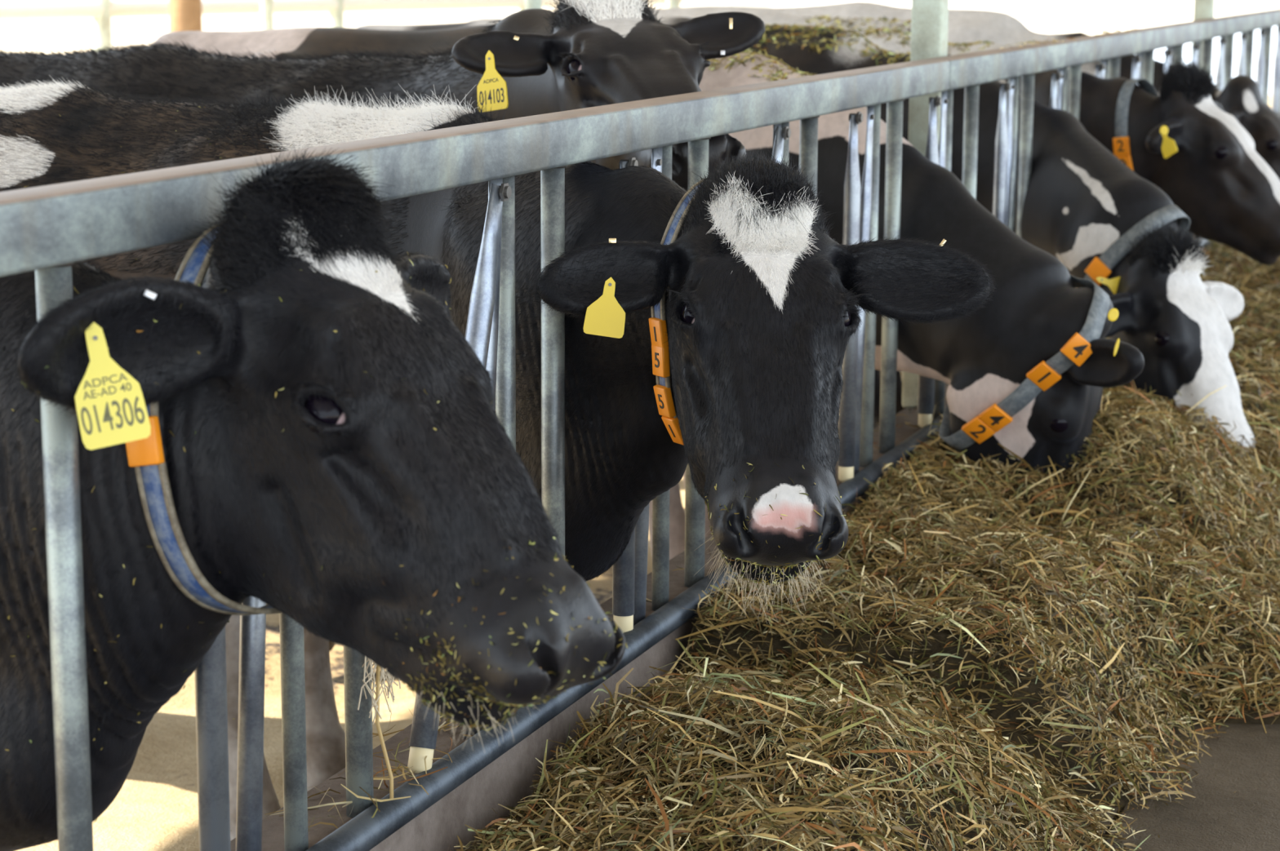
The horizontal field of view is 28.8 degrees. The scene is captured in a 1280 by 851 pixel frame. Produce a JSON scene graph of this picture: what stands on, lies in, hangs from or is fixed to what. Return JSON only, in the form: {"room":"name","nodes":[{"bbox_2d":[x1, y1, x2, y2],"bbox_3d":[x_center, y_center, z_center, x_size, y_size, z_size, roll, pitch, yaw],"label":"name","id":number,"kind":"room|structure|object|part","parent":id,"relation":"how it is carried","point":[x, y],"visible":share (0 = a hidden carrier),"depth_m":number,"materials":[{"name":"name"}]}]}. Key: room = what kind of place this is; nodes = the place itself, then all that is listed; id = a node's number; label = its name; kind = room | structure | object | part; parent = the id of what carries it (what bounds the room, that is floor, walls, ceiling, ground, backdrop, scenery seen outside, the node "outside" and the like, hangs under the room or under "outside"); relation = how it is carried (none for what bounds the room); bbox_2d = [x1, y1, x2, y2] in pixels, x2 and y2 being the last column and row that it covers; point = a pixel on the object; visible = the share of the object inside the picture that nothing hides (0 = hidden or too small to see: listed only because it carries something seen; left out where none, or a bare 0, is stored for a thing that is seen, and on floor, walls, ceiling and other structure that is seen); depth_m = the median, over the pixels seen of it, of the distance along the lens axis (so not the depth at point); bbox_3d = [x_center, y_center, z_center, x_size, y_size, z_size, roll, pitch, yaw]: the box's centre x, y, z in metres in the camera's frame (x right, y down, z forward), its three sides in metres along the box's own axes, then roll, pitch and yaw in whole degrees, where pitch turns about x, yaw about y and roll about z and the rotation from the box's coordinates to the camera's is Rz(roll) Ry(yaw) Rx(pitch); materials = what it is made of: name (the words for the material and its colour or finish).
{"room":"farm building","nodes":[
{"label":"farm building","id":0,"kind":"room"},
{"bbox_2d":[0,0,1279,54],"bbox_3d":[-34.340,-7.629,47.917,84.000,0.110,180.000,4,11,20],"label":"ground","id":1,"kind":"structure","parent":0,"point":[1089,17],"depth_m":76.95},
{"bbox_2d":[0,0,684,52],"bbox_3d":[-1.787,-1.967,14.049,0.097,1.750,7.346,7,13,33],"label":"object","id":2,"kind":"structure","parent":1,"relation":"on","point":[100,12],"depth_m":13.25,"materials":[{"name":"white paint"}]},
{"bbox_3d":[-2.730,-1.712,12.670,0.100,1.750,0.095,4,11,20],"label":"post","id":3,"kind":"part","parent":2,"relation":"part of","materials":[{"name":"metal"}]},
{"bbox_3d":[-1.725,-1.983,14.138,0.100,1.750,0.095,4,11,20],"label":"post","id":4,"kind":"part","parent":2,"relation":"part of","materials":[{"name":"metal"}]},
{"bbox_3d":[-1.785,-2.365,13.974,0.090,0.086,7.346,7,13,33],"label":"rail","id":5,"kind":"part","parent":2,"relation":"part of","materials":[{"name":"white paint"}]},
{"bbox_3d":[-0.720,-2.255,15.607,0.100,1.750,0.095,4,11,20],"label":"post","id":6,"kind":"part","parent":2,"relation":"part of","materials":[{"name":"metal"}]},
{"bbox_3d":[0.223,-2.510,16.985,0.100,1.750,0.095,4,11,20],"label":"post","id":7,"kind":"part","parent":2,"relation":"part of","materials":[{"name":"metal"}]},
{"bbox_2d":[0,0,770,50],"bbox_3d":[-5.810,-6.761,40.369,16.000,1.500,2.000,4,11,20],"label":"wall","id":8,"kind":"structure","parent":1,"relation":"on","point":[63,33],"depth_m":39.76,"materials":[{"name":"white paint"}]},
{"bbox_2d":[16,93,1271,850],"bbox_3d":[0.443,-0.996,13.400,6.000,0.072,33.000,4,11,20],"label":"floor","id":9,"kind":"structure","parent":0,"point":[156,807],"depth_m":4.71,"materials":[{"name":"beige concrete"}]},
{"bbox_2d":[168,0,202,32],"bbox_3d":[-2.279,-2.648,12.384,0.196,3.700,0.191,4,11,20],"label":"post","id":10,"kind":"object","parent":9,"relation":"on","point":[184,15],"visible":0.2,"depth_m":12.43,"materials":[{"name":"brown wood"}]},
{"bbox_2d":[260,0,273,30],"bbox_3d":[-1.675,-2.353,11.099,0.069,3.600,0.067,4,11,20],"label":"post","id":11,"kind":"object","parent":9,"relation":"on","point":[266,6],"visible":0.2,"depth_m":11.17,"materials":[{"name":"metal"}]},
{"bbox_2d":[0,142,627,850],"bbox_3d":[-1.299,0.297,2.862,2.737,1.285,0.706,4,11,20],"label":"cow","id":12,"kind":"object","parent":9,"relation":"on","point":[339,458],"visible":0.94,"depth_m":2.38},
{"bbox_2d":[125,222,282,615],"bbox_3d":[-0.394,-0.007,2.480,0.110,0.393,0.294,7,13,33],"label":"neck collar","id":13,"kind":"object","parent":12,"relation":"attached to","point":[147,457],"visible":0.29,"depth_m":2.38,"materials":[{"name":"blue"}]},
{"bbox_2d":[0,0,764,651],"bbox_3d":[-0.777,-0.212,5.190,2.863,1.422,0.799,9,14,38],"label":"cow","id":14,"kind":"object","parent":9,"relation":"on","point":[581,54],"visible":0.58,"depth_m":4.46},
{"bbox_2d":[0,75,998,841],"bbox_3d":[-0.736,0.096,4.136,2.861,1.286,0.770,8,13,36],"label":"cow","id":15,"kind":"object","parent":9,"relation":"on","point":[762,316],"visible":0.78,"depth_m":3.40},
{"bbox_2d":[648,178,704,445],"bbox_3d":[0.114,-0.157,3.409,0.221,0.367,0.031,-6,12,-30],"label":"neck collar","id":16,"kind":"object","parent":15,"relation":"attached to","point":[657,323],"visible":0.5,"depth_m":3.36,"materials":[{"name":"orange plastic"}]},
{"bbox_2d":[524,0,542,9],"bbox_3d":[-0.281,-1.534,6.513,0.055,3.700,0.054,4,11,20],"label":"post","id":17,"kind":"object","parent":9,"relation":"on","point":[529,4],"visible":0.02,"depth_m":6.57,"materials":[{"name":"metal"}]},
{"bbox_2d":[151,23,1144,559],"bbox_3d":[-0.045,-0.280,5.750,2.731,1.282,0.706,6,12,29],"label":"cow","id":18,"kind":"object","parent":9,"relation":"on","point":[1035,308],"visible":0.27,"depth_m":5.06},
{"bbox_2d":[939,274,1110,450],"bbox_3d":[0.786,-0.126,5.058,0.348,0.358,0.356,4,11,20],"label":"neck collar","id":19,"kind":"object","parent":18,"relation":"attached to","point":[1077,350],"visible":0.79,"depth_m":4.92,"materials":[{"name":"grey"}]},
{"bbox_2d":[666,0,675,8],"bbox_3d":[0.132,-2.213,10.404,0.046,3.600,0.045,4,11,20],"label":"post","id":20,"kind":"object","parent":9,"relation":"on","point":[671,3],"visible":0.02,"depth_m":10.47,"materials":[{"name":"metal"}]},
{"bbox_2d":[230,234,1218,850],"bbox_3d":[3.229,-1.024,12.318,0.178,0.489,33.000,4,11,20],"label":"concrete curb","id":21,"kind":"object","parent":9,"relation":"on","point":[504,782],"visible":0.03,"depth_m":3.29,"materials":[{"name":"grey concrete"}]},
{"bbox_2d":[264,708,473,832],"bbox_3d":[-0.284,0.406,3.222,0.184,0.078,0.701,3,11,14],"label":"straw wisps","id":22,"kind":"object","parent":21,"relation":"on","point":[393,771],"visible":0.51,"depth_m":3.04,"materials":[{"name":"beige plant"}]},
{"bbox_2d":[0,8,1279,850],"bbox_3d":[1.167,-0.634,6.768,0.087,0.821,15.200,4,11,20],"label":"fence","id":23,"kind":"object","parent":21,"relation":"on","point":[46,229],"visible":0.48,"depth_m":3.27,"materials":[{"name":"metal"}]},
{"bbox_3d":[-0.546,0.211,2.375,0.033,0.740,0.033,4,11,20],"label":"post","id":24,"kind":"part","parent":23,"relation":"part of","materials":[{"name":"metal"}]},
{"bbox_3d":[-0.334,0.109,2.922,0.033,0.740,0.033,4,11,20],"label":"post","id":25,"kind":"part","parent":23,"relation":"part of","materials":[{"name":"metal"}]},
{"bbox_2d":[357,657,400,725],"bbox_3d":[-0.312,0.296,2.948,0.051,0.120,0.107,4,11,20],"label":"twine","id":26,"kind":"object","parent":23,"relation":"hanging from","point":[371,691],"visible":0.54,"depth_m":2.93,"materials":[{"name":"beige plant"}]},
{"bbox_2d":[375,665,393,799],"bbox_3d":[-0.304,0.362,2.950,0.029,0.170,0.017,-7,13,-36],"label":"stalk","id":27,"kind":"object","parent":23,"relation":"on","point":[378,669],"visible":0.84,"depth_m":2.94,"materials":[{"name":"brown plant"}]},
{"bbox_3d":[-0.454,-0.229,2.534,0.064,0.066,6.128,4,11,20],"label":"rail","id":28,"kind":"part","parent":23,"relation":"part of","materials":[{"name":"metal"}]},
{"bbox_3d":[-0.121,0.006,3.473,0.033,0.740,0.033,4,11,20],"label":"post","id":29,"kind":"part","parent":23,"relation":"part of","materials":[{"name":"metal"}]},
{"bbox_3d":[0.091,-0.097,4.023,0.033,0.740,0.033,4,11,20],"label":"post","id":30,"kind":"part","parent":23,"relation":"part of","materials":[{"name":"metal"}]},
{"bbox_3d":[0.304,-0.199,4.574,0.033,0.740,0.033,4,11,20],"label":"post","id":31,"kind":"part","parent":23,"relation":"part of","materials":[{"name":"metal"}]},
{"bbox_3d":[0.516,-0.301,5.123,0.033,0.740,0.033,4,11,20],"label":"post","id":32,"kind":"part","parent":23,"relation":"part of","materials":[{"name":"metal"}]},
{"bbox_3d":[0.755,-0.416,5.740,0.033,0.740,0.033,4,11,20],"label":"post","id":33,"kind":"part","parent":23,"relation":"part of","materials":[{"name":"metal"}]},
{"bbox_3d":[0.969,-0.519,6.292,0.033,0.740,0.033,4,11,20],"label":"post","id":34,"kind":"part","parent":23,"relation":"part of","materials":[{"name":"metal"}]},
{"bbox_3d":[1.291,-1.070,7.046,0.064,0.066,3.681,4,11,20],"label":"rail","id":35,"kind":"part","parent":23,"relation":"part of","materials":[{"name":"metal"}]},
{"bbox_2d":[1000,27,1144,48],"bbox_3d":[1.219,-1.070,6.847,0.079,0.022,1.905,4,11,20],"label":"straw wisps","id":36,"kind":"object","parent":23,"relation":"on","point":[1118,30],"visible":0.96,"depth_m":6.70,"materials":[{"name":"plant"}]},
{"bbox_3d":[1.184,-0.623,6.850,0.033,0.740,0.033,4,11,20],"label":"post","id":37,"kind":"part","parent":23,"relation":"part of","materials":[{"name":"metal"}]},
{"bbox_3d":[1.397,-0.726,7.402,0.033,0.740,0.033,4,11,20],"label":"post","id":38,"kind":"part","parent":23,"relation":"part of","materials":[{"name":"metal"}]},
{"bbox_3d":[1.610,-0.829,7.953,0.033,0.740,0.033,4,11,20],"label":"post","id":39,"kind":"part","parent":23,"relation":"part of","materials":[{"name":"metal"}]},
{"bbox_3d":[1.824,-0.932,8.504,0.033,0.740,0.033,4,11,20],"label":"post","id":40,"kind":"part","parent":23,"relation":"part of","materials":[{"name":"metal"}]},
{"bbox_3d":[2.062,-1.046,9.120,0.033,0.740,0.033,4,11,20],"label":"post","id":41,"kind":"part","parent":23,"relation":"part of","materials":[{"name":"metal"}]},
{"bbox_3d":[2.275,-1.149,9.671,0.033,0.740,0.033,4,11,20],"label":"post","id":42,"kind":"part","parent":23,"relation":"part of","materials":[{"name":"metal"}]},
{"bbox_3d":[2.902,-1.847,11.214,0.064,0.066,5.380,4,11,20],"label":"rail","id":43,"kind":"part","parent":23,"relation":"part of","materials":[{"name":"metal"}]},
{"bbox_3d":[2.488,-1.252,10.223,0.033,0.740,0.033,4,11,20],"label":"post","id":44,"kind":"part","parent":23,"relation":"part of","materials":[{"name":"metal"}]},
{"bbox_3d":[2.701,-1.355,10.774,0.033,0.740,0.033,4,11,20],"label":"post","id":45,"kind":"part","parent":23,"relation":"part of","materials":[{"name":"metal"}]},
{"bbox_2d":[600,405,919,613],"bbox_3d":[0.483,0.043,5.238,0.130,0.029,4.118,4,11,20],"label":"straw wisps","id":46,"kind":"object","parent":21,"relation":"on","point":[916,406],"visible":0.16,"depth_m":5.39,"materials":[{"name":"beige plant"}]},
{"bbox_2d":[902,0,948,408],"bbox_3d":[0.653,-1.845,5.392,0.072,3.665,0.068,4,11,20],"label":"post","id":47,"kind":"object","parent":21,"relation":"on","point":[929,18],"visible":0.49,"depth_m":5.56,"materials":[{"name":"metal"}]},
{"bbox_2d":[1191,0,1215,77],"bbox_3d":[2.141,-2.562,9.242,0.072,3.665,0.068,4,11,20],"label":"post","id":48,"kind":"object","parent":21,"relation":"on","point":[1202,9],"visible":0.02,"depth_m":9.40,"materials":[{"name":"metal"}]},
{"bbox_2d":[356,16,1256,457],"bbox_3d":[0.383,-0.445,6.677,2.947,1.274,0.840,9,14,38],"label":"cow","id":49,"kind":"object","parent":9,"relation":"on","point":[1080,198],"visible":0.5,"depth_m":5.93},
{"bbox_2d":[1080,204,1190,288],"bbox_3d":[1.185,-0.396,5.957,0.238,0.269,0.264,4,11,20],"label":"neck collar","id":50,"kind":"object","parent":49,"relation":"attached to","point":[1102,266],"visible":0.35,"depth_m":5.87,"materials":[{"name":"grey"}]},
{"bbox_2d":[466,10,1279,428],"bbox_3d":[0.623,-0.591,7.476,2.832,1.283,0.717,7,12,31],"label":"cow","id":51,"kind":"object","parent":9,"relation":"on","point":[1183,141],"visible":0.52,"depth_m":6.72},
{"bbox_2d":[1112,78,1158,171],"bbox_3d":[1.379,-0.779,6.846,0.078,0.349,0.243,9,14,38],"label":"neck collar","id":52,"kind":"object","parent":51,"relation":"attached to","point":[1121,143],"visible":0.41,"depth_m":6.76,"materials":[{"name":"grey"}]},
{"bbox_2d":[648,1,1279,180],"bbox_3d":[1.028,-0.808,8.568,2.801,1.280,0.692,6,12,28],"label":"cow","id":53,"kind":"object","parent":9,"relation":"on","point":[1241,98],"visible":0.16,"depth_m":8.33},
{"bbox_2d":[1084,723,1279,850],"bbox_3d":[5.375,-0.868,11.518,4.450,0.018,33.000,4,11,20],"label":"floor","id":54,"kind":"structure","parent":0,"point":[1244,760],"depth_m":3.75,"materials":[{"name":"concrete"}]},
{"bbox_2d":[450,240,1279,850],"bbox_3d":[2.416,-0.287,7.438,1.851,0.418,11.805,4,11,20],"label":"hay","id":55,"kind":"object","parent":54,"relation":"on","point":[990,662],"visible":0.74,"depth_m":3.86,"materials":[{"name":"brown plant"}]}
]}

